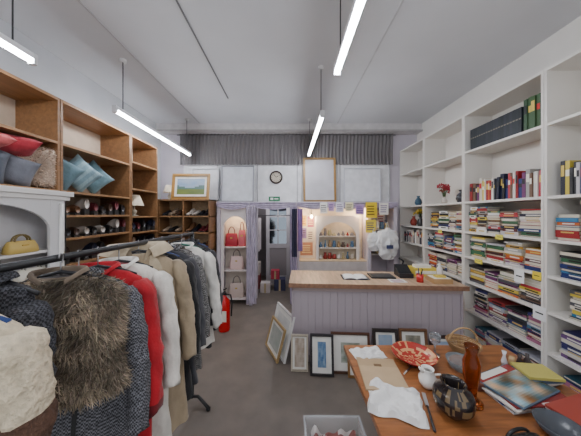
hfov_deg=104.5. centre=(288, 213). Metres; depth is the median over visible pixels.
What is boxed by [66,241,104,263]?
shoes
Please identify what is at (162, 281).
coat
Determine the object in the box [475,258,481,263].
price label
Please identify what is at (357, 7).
tube light
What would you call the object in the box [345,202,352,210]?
card
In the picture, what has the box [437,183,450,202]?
flower vase
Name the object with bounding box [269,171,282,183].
wall clock
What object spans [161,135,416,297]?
wall
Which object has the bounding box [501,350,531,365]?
ornaments
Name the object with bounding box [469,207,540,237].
books
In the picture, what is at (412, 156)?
bookcase
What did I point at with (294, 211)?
scarf
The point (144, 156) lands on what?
wooden shelving unit
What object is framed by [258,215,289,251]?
rail
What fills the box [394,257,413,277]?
cash register
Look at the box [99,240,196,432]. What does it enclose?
coat
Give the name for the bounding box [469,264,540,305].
books
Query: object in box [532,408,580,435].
bowl
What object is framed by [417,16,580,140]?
wall
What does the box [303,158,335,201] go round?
mirror
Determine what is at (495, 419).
wooden table
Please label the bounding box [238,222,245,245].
handbag
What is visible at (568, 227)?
books
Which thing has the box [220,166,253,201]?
canvas
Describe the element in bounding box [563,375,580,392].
books
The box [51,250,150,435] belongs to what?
coat
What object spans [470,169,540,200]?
books
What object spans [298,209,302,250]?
scarf
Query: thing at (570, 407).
book stack
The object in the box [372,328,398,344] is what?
picture frame
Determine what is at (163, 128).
trim
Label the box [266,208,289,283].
door
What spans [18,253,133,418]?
fur gilet
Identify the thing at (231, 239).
handbag
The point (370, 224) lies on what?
poster
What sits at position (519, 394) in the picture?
magazine stack
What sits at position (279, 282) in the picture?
stacked boxes
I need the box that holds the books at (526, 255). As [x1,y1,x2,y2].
[470,237,540,271]
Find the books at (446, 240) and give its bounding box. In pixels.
[428,231,461,253]
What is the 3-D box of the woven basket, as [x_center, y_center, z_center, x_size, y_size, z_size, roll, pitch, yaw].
[1.100,0.802,1.420,0.190,0.175,0.190,0,0,0]
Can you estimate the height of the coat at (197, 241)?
0.840 m
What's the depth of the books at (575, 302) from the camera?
1.73 m
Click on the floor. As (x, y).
(247, 393)
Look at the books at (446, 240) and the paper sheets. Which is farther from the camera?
the books at (446, 240)
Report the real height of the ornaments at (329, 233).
0.142 m
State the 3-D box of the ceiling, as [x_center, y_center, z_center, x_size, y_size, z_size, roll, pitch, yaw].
[0.000,-1.750,2.700,5.200,0.100,7.000,0,0,0]
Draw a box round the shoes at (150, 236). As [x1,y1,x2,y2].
[132,234,154,241]
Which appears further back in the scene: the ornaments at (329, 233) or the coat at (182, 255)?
the ornaments at (329, 233)
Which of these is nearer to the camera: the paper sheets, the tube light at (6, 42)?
the tube light at (6, 42)
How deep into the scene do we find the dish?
1.40 m
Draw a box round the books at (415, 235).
[404,229,422,244]
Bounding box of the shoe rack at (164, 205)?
[158,199,216,253]
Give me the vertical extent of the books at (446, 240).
0.252 m
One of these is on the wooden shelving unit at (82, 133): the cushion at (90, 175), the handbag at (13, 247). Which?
the cushion at (90, 175)
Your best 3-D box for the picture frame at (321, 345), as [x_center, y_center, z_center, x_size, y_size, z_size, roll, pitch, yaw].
[0.338,1.448,2.314,0.240,0.399,0.083,0,0,4]
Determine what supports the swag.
attached to the wall partition at (304, 262)
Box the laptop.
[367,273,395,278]
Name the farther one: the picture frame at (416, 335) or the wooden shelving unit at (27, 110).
the picture frame at (416, 335)
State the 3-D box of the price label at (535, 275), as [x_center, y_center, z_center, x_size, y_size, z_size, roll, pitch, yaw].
[2.147,0.535,1.950,0.004,0.070,0.070,0,0,0]
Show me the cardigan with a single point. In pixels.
(18, 302)
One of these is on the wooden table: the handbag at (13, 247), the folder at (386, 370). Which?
the folder at (386, 370)
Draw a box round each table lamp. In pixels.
[132,195,143,215]
[163,185,171,198]
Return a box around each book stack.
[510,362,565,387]
[542,393,580,425]
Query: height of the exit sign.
0.100 m
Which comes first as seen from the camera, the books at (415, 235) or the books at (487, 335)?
the books at (487, 335)
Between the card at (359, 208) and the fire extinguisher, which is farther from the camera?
the card at (359, 208)
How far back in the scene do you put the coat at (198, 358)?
1.64 m
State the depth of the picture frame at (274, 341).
2.65 m
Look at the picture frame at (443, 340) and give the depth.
2.31 m
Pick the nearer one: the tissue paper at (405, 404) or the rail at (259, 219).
the tissue paper at (405, 404)
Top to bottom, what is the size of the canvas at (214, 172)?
0.620 m
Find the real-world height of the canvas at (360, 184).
0.660 m
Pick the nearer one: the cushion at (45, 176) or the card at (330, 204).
the cushion at (45, 176)
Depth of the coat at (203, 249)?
1.83 m
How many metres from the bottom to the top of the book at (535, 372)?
0.055 m
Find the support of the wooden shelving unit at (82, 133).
on the floor
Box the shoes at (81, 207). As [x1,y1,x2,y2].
[66,199,124,214]
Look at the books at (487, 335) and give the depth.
2.32 m
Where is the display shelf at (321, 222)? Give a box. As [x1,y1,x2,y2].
[315,216,358,259]
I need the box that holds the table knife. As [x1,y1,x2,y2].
[422,392,435,432]
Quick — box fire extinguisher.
[218,288,232,332]
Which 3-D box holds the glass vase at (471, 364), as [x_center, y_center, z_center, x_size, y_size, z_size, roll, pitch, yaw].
[0.860,0.754,1.060,0.090,0.270,0.090,0,0,0]
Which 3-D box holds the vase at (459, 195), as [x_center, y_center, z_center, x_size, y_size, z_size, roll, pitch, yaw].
[2.280,-0.235,2.980,0.120,0.170,0.120,0,0,0]
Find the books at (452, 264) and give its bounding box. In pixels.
[428,251,461,276]
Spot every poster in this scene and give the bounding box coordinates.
[300,242,312,254]
[303,216,306,225]
[303,228,306,237]
[308,217,313,226]
[308,229,313,240]
[366,202,376,217]
[366,220,375,232]
[377,210,384,223]
[379,203,387,214]
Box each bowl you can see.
[445,352,463,373]
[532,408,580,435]
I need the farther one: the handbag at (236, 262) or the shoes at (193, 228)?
the handbag at (236, 262)
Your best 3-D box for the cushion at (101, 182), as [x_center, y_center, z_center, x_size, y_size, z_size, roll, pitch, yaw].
[-2.260,-0.420,2.600,0.128,0.424,0.424,0,0,30]
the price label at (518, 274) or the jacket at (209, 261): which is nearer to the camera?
the jacket at (209, 261)
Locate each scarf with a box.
[292,209,296,256]
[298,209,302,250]
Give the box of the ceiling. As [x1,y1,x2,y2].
[0,0,580,122]
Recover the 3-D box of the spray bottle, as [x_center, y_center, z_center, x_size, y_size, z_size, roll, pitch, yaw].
[1.815,0.679,2.711,0.064,0.170,0.064,0,0,0]
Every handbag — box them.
[1,234,38,254]
[13,265,45,281]
[225,227,237,245]
[229,275,243,297]
[230,249,243,269]
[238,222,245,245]
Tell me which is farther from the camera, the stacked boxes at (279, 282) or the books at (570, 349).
the stacked boxes at (279, 282)
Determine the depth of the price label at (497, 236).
2.30 m
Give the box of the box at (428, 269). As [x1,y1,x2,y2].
[408,264,435,276]
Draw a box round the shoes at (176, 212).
[162,208,207,215]
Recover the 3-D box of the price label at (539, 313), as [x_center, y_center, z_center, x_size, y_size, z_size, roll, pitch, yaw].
[2.147,0.850,1.930,0.004,0.120,0.100,0,0,0]
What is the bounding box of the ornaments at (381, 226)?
[376,221,388,228]
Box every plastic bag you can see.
[367,227,378,250]
[376,220,398,259]
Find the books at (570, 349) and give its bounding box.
[559,330,580,365]
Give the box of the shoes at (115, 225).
[66,219,125,237]
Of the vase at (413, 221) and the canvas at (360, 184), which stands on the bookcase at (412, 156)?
the vase at (413, 221)
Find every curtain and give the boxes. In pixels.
[246,206,255,304]
[290,206,296,304]
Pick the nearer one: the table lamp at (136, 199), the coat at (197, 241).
the coat at (197, 241)
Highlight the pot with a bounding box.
[416,268,423,282]
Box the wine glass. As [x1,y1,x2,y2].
[428,331,440,357]
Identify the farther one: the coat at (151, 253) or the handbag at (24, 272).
the handbag at (24, 272)
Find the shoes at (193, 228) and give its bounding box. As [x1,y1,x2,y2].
[161,222,207,231]
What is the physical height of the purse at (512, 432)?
0.081 m
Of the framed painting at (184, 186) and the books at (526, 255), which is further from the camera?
the framed painting at (184, 186)
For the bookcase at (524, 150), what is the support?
on the floor
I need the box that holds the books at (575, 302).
[569,289,580,321]
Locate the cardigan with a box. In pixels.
[0,271,57,376]
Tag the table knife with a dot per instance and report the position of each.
(423, 393)
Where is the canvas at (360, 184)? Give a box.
[344,168,380,201]
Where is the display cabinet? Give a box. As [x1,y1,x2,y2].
[221,208,248,304]
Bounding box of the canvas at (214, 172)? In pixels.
[192,168,218,200]
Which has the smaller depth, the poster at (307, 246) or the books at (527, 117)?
the books at (527, 117)
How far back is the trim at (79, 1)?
2.31 m
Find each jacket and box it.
[0,314,57,435]
[77,247,163,435]
[170,234,222,348]
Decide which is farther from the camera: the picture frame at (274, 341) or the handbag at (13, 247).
the picture frame at (274, 341)
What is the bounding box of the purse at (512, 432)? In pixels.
[505,427,538,435]
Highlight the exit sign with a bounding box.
[269,197,279,201]
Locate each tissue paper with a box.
[349,346,386,358]
[367,377,429,428]
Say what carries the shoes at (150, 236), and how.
on the wooden shelving unit at (144, 156)
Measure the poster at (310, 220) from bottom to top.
0.200 m
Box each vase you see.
[410,216,416,224]
[413,208,422,225]
[415,196,421,204]
[432,373,476,420]
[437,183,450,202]
[456,190,461,201]
[462,342,483,410]
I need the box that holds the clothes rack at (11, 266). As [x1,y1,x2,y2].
[0,232,210,411]
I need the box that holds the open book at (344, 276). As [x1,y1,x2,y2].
[340,274,369,279]
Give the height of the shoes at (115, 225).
0.171 m
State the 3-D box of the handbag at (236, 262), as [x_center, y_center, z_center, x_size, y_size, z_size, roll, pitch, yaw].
[-0.980,0.847,4.220,0.260,0.366,0.100,0,0,0]
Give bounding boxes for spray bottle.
[436,263,442,274]
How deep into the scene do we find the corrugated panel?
4.33 m
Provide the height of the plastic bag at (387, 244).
0.676 m
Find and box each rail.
[177,134,395,135]
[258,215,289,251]
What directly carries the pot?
on the counter
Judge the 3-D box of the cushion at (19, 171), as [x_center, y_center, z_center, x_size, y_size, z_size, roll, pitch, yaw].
[-2.201,-0.350,1.801,0.130,0.315,0.314,0,0,24]
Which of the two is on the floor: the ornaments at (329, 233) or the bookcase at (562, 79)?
the bookcase at (562, 79)
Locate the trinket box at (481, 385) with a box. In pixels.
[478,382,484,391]
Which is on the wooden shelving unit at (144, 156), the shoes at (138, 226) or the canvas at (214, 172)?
the shoes at (138, 226)
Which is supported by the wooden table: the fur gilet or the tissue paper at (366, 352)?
the tissue paper at (366, 352)
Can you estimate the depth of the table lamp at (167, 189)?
3.93 m
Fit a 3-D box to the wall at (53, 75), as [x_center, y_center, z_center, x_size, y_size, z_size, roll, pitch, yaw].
[-2.550,-0.025,1.800,0.100,3.350,5.200,0,0,0]
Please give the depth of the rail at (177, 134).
4.33 m
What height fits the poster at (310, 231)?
0.240 m
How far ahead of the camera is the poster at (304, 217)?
4.37 m
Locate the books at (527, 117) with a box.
[470,93,540,149]
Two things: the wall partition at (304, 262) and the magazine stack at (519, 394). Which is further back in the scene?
the wall partition at (304, 262)
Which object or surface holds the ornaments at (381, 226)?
in the wall partition at (304, 262)
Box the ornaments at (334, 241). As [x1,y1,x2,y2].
[319,240,353,246]
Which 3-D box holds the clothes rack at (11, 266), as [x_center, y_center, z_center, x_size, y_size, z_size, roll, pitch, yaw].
[-0.922,0.902,1.095,0.446,1.492,1.748,0,0,3]
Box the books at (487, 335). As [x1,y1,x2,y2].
[475,326,540,363]
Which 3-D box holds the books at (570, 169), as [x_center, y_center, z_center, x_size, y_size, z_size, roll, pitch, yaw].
[2.295,-0.299,1.439,0.211,0.298,0.778,0,0,0]
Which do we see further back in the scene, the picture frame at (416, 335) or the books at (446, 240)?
the books at (446, 240)
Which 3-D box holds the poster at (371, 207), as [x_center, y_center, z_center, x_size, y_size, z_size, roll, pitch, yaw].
[1.460,-0.070,3.987,0.200,0.280,0.006,0,0,0]
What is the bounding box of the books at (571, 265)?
[560,251,580,281]
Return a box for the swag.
[216,202,397,209]
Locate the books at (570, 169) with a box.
[561,160,580,194]
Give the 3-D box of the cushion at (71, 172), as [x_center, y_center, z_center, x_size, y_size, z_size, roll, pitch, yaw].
[-2.219,-0.400,2.159,0.127,0.413,0.413,0,0,42]
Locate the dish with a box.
[391,341,437,366]
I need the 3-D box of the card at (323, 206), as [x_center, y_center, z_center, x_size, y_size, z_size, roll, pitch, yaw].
[0.615,-0.105,3.992,0.130,0.190,0.006,0,0,0]
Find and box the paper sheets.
[387,279,407,282]
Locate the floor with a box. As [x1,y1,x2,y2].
[172,275,377,435]
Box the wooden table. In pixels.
[344,345,578,435]
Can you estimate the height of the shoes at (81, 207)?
0.171 m
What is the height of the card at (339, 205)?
0.180 m
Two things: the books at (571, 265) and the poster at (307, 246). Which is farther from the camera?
the poster at (307, 246)
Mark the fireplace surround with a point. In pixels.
(40, 214)
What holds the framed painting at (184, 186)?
on the shoe rack at (164, 205)
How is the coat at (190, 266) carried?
hanging from the clothes rack at (11, 266)
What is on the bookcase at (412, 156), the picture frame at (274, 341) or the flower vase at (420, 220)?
the flower vase at (420, 220)
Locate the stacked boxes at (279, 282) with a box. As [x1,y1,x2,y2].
[258,261,284,292]
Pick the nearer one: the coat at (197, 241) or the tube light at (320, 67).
the coat at (197, 241)
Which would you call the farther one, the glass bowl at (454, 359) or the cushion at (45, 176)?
the cushion at (45, 176)
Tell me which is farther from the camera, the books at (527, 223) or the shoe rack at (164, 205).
the shoe rack at (164, 205)
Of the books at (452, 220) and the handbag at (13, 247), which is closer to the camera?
the handbag at (13, 247)
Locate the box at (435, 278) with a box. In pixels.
[426,274,452,283]
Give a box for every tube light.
[0,0,37,65]
[111,58,190,155]
[308,65,324,155]
[333,0,365,76]
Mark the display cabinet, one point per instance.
(231, 218)
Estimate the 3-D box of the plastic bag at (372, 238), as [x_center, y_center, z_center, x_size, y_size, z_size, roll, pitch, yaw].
[1.492,0.440,3.974,0.250,0.421,0.154,0,0,0]
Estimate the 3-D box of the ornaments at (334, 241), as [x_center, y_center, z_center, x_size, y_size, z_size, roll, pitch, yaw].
[0.901,0.561,4.270,0.669,0.137,0.084,0,0,0]
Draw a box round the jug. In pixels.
[418,364,440,389]
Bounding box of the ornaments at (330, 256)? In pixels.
[319,252,353,258]
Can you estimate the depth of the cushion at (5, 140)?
1.68 m
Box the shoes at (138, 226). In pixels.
[132,219,154,231]
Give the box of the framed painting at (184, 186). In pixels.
[171,174,209,198]
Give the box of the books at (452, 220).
[430,211,461,229]
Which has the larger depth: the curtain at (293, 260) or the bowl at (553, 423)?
the curtain at (293, 260)
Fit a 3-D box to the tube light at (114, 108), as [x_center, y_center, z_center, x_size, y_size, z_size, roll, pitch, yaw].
[-1.830,-1.383,3.255,0.070,0.634,1.810,0,0,0]
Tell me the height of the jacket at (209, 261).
0.900 m
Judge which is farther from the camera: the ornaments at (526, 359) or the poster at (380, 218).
the poster at (380, 218)
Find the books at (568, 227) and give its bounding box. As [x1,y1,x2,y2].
[555,214,580,241]
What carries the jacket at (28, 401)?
on the clothes rack at (11, 266)
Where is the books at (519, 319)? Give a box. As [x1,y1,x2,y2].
[473,288,540,345]
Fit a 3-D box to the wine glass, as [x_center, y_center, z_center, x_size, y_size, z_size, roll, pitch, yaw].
[0.920,0.824,1.420,0.068,0.130,0.068,0,0,0]
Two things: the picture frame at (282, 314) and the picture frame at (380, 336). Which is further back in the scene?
the picture frame at (282, 314)
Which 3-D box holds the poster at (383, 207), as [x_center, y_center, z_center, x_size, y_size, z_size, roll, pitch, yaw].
[1.680,-0.095,3.987,0.160,0.210,0.006,0,0,0]
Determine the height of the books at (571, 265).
0.251 m
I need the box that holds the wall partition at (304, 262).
[217,202,397,305]
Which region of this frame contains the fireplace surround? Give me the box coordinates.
[0,185,73,280]
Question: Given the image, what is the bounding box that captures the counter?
[289,270,469,361]
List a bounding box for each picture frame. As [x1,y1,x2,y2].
[265,315,285,363]
[274,302,294,363]
[291,334,307,371]
[310,333,333,376]
[331,331,369,373]
[347,359,354,377]
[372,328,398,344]
[398,328,427,344]
[429,335,460,344]
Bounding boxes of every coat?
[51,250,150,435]
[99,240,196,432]
[99,243,180,435]
[161,236,205,384]
[164,252,200,400]
[168,235,210,369]
[172,240,212,347]
[178,232,222,330]
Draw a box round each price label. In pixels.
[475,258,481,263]
[495,234,502,239]
[514,269,523,283]
[532,271,540,280]
[533,304,545,322]
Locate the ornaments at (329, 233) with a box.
[319,228,353,235]
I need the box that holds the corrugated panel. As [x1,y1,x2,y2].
[180,134,392,164]
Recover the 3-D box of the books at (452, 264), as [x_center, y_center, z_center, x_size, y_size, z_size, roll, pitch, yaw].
[2.296,0.697,3.169,0.222,0.227,0.741,0,0,0]
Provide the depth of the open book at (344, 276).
2.69 m
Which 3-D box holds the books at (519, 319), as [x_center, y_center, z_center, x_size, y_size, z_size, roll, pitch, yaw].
[2.295,1.014,2.300,0.221,0.272,0.755,0,0,0]
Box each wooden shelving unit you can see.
[0,68,59,190]
[60,99,130,265]
[131,135,157,241]
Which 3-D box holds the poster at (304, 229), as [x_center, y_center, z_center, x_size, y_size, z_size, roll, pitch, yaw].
[0.280,0.370,4.367,0.120,0.200,0.006,0,0,0]
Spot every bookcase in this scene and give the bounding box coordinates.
[400,138,423,264]
[424,116,462,283]
[463,70,543,364]
[544,49,580,377]
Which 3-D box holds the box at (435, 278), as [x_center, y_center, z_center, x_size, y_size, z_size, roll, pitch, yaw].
[1.694,0.727,2.538,0.200,0.075,0.160,0,0,3]
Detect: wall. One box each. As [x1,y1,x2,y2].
[0,18,160,198]
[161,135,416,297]
[258,208,265,274]
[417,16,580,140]
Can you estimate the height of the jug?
0.104 m
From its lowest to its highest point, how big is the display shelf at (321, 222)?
0.819 m
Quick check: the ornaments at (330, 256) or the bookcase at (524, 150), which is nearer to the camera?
the bookcase at (524, 150)
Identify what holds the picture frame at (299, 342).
on the floor
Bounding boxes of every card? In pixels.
[320,203,326,212]
[328,202,333,210]
[336,202,343,211]
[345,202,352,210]
[355,204,363,214]
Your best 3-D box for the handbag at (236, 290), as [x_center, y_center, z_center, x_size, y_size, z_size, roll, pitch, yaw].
[-0.980,1.352,4.220,0.280,0.396,0.110,0,0,0]
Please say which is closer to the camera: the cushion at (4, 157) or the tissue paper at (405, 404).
the tissue paper at (405, 404)
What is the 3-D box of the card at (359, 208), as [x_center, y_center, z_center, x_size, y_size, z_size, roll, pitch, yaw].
[1.255,-0.080,3.992,0.150,0.180,0.006,0,0,0]
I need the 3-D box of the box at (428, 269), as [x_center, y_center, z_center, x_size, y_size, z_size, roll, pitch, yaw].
[1.671,0.699,2.820,0.280,0.130,0.161,0,0,4]
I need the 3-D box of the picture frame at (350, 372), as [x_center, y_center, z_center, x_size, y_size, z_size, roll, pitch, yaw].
[0.757,1.497,2.278,0.320,0.300,0.068,0,0,3]
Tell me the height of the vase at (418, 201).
0.170 m
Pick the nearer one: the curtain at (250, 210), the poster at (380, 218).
the curtain at (250, 210)
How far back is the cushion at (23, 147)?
1.79 m
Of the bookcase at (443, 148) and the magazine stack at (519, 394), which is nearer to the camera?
the magazine stack at (519, 394)
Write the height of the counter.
0.887 m
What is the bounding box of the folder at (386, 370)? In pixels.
[356,357,408,390]
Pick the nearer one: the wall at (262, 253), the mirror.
the mirror
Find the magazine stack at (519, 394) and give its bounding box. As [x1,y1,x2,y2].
[480,364,565,414]
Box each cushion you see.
[0,132,16,146]
[0,133,42,156]
[0,150,41,186]
[0,153,10,183]
[4,147,60,187]
[63,159,85,190]
[69,154,103,191]
[87,159,113,193]
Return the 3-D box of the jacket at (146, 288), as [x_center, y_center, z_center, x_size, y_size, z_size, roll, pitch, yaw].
[-0.867,0.660,1.008,0.549,1.020,0.236,0,0,-23]
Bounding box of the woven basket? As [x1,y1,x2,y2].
[445,327,482,353]
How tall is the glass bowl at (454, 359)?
0.060 m
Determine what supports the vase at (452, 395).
on the wooden table
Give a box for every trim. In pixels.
[77,0,403,122]
[155,123,422,134]
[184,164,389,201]
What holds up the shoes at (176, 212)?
in the shoe rack at (164, 205)

